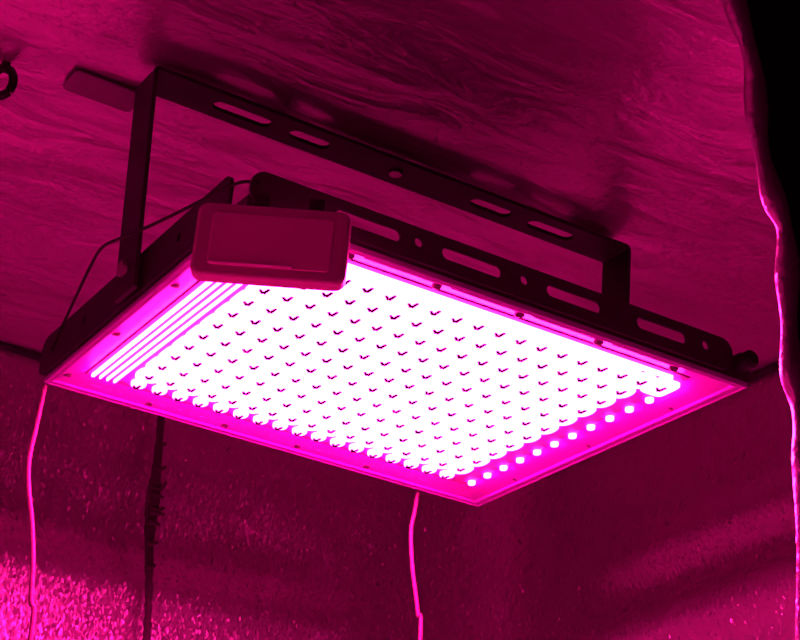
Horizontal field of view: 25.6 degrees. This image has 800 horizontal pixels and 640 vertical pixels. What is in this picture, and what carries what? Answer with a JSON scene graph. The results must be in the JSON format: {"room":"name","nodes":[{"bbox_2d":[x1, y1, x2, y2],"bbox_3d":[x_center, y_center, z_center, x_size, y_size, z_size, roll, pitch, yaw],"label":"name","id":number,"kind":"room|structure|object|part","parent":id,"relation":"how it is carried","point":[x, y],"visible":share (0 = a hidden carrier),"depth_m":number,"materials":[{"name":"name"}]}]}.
{"room":"indoor grow tent","nodes":[
{"label":"indoor grow tent","id":0,"kind":"room"},
{"bbox_2d":[0,349,555,639],"bbox_3d":[-0.526,0.688,1.925,1.451,1.434,0.145,16,-27,-21],"label":"wall","id":1,"kind":"structure","parent":0,"point":[257,541],"depth_m":2.30,"materials":[{"name":"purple metal"}]},
{"bbox_2d":[0,342,40,359],"bbox_3d":[-0.456,0.043,2.221,1.437,0.009,0.128,16,-27,-21],"label":"trim","id":2,"kind":"structure","parent":1,"relation":"attached to","point":[4,346],"depth_m":2.21,"materials":[{"name":"black fabric"}]},
{"bbox_2d":[143,415,167,639],"bbox_3d":[-0.340,0.732,1.991,0.060,1.422,0.012,18,-28,-26],"label":"strap","id":3,"kind":"object","parent":1,"relation":"attached to","point":[152,510],"visible":0.95,"depth_m":2.21,"materials":[{"name":"grey fabric"}]},
{"bbox_2d":[0,0,780,373],"bbox_3d":[-0.125,-0.183,1.698,1.440,0.007,1.340,18,-28,-26],"label":"ceiling","id":4,"kind":"structure","parent":0,"point":[624,121],"depth_m":1.68,"materials":[{"name":"wood"}]},
{"bbox_2d":[0,60,17,99],"bbox_3d":[-0.365,-0.219,1.616,0.028,0.040,0.009,5,-25,1],"label":"loop","id":5,"kind":"object","parent":4,"relation":"hanging from","point":[5,67],"visible":1,"depth_m":1.61,"materials":[{"name":"black metal"}]},
{"bbox_2d":[63,70,134,111],"bbox_3d":[-0.278,-0.214,1.650,0.069,0.002,0.038,18,-28,-26],"label":"strap","id":6,"kind":"object","parent":4,"relation":"attached to","point":[84,84],"visible":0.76,"depth_m":1.65,"materials":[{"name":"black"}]},
{"bbox_2d":[39,66,758,506],"bbox_3d":[-0.002,-0.029,1.639,0.562,0.302,0.512,18,-28,-26],"label":"light","id":7,"kind":"object","parent":4,"relation":"attached to","point":[269,318],"visible":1,"depth_m":1.58,"materials":[{"name":"purple"}]},
{"bbox_2d":[25,375,47,639],"bbox_3d":[-0.377,0.598,1.448,0.040,1.210,0.007,18,-28,-26],"label":"rope","id":8,"kind":"object","parent":7,"relation":"hanging from","point":[31,603],"visible":0.98,"depth_m":1.64,"materials":[{"name":"pink"}]},
{"bbox_3d":[-0.232,-0.058,1.518,0.034,0.036,0.421,19,-29,-27],"label":"power cord","id":9,"kind":"part","parent":7,"relation":"part of","materials":[{"name":"black rubber"}]},
{"bbox_3d":[-0.016,0.055,1.628,0.500,0.011,0.433,18,-28,-26],"label":"rim frame","id":10,"kind":"part","parent":7,"relation":"part of","materials":[{"name":"purple"}]},
{"bbox_2d":[409,489,422,639],"bbox_3d":[-0.019,0.719,1.637,0.034,1.210,0.010,21,-30,-30],"label":"rope","id":11,"kind":"object","parent":7,"relation":"hanging from","point":[419,615],"visible":0.92,"depth_m":1.85,"materials":[{"name":"pink"}]},
{"bbox_2d":[548,369,795,639],"bbox_3d":[0.466,0.647,1.650,0.037,1.434,1.200,19,-29,-27],"label":"wall","id":12,"kind":"structure","parent":0,"point":[684,528],"depth_m":2.14,"materials":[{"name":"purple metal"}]},
{"bbox_2d":[722,0,799,639],"bbox_3d":[0.438,0.364,1.069,0.705,1.424,0.026,18,-28,-24],"label":"flap","id":13,"kind":"object","parent":12,"relation":"attached to","point":[767,32],"visible":1,"depth_m":1.15,"materials":[{"name":"black fabric"}]},
{"bbox_2d":[748,361,778,382],"bbox_3d":[0.519,0.006,1.957,0.009,0.009,1.190,18,-28,-26],"label":"trim","id":14,"kind":"structure","parent":12,"relation":"attached to","point":[773,367],"depth_m":2.09,"materials":[{"name":"black fabric"}]}
]}

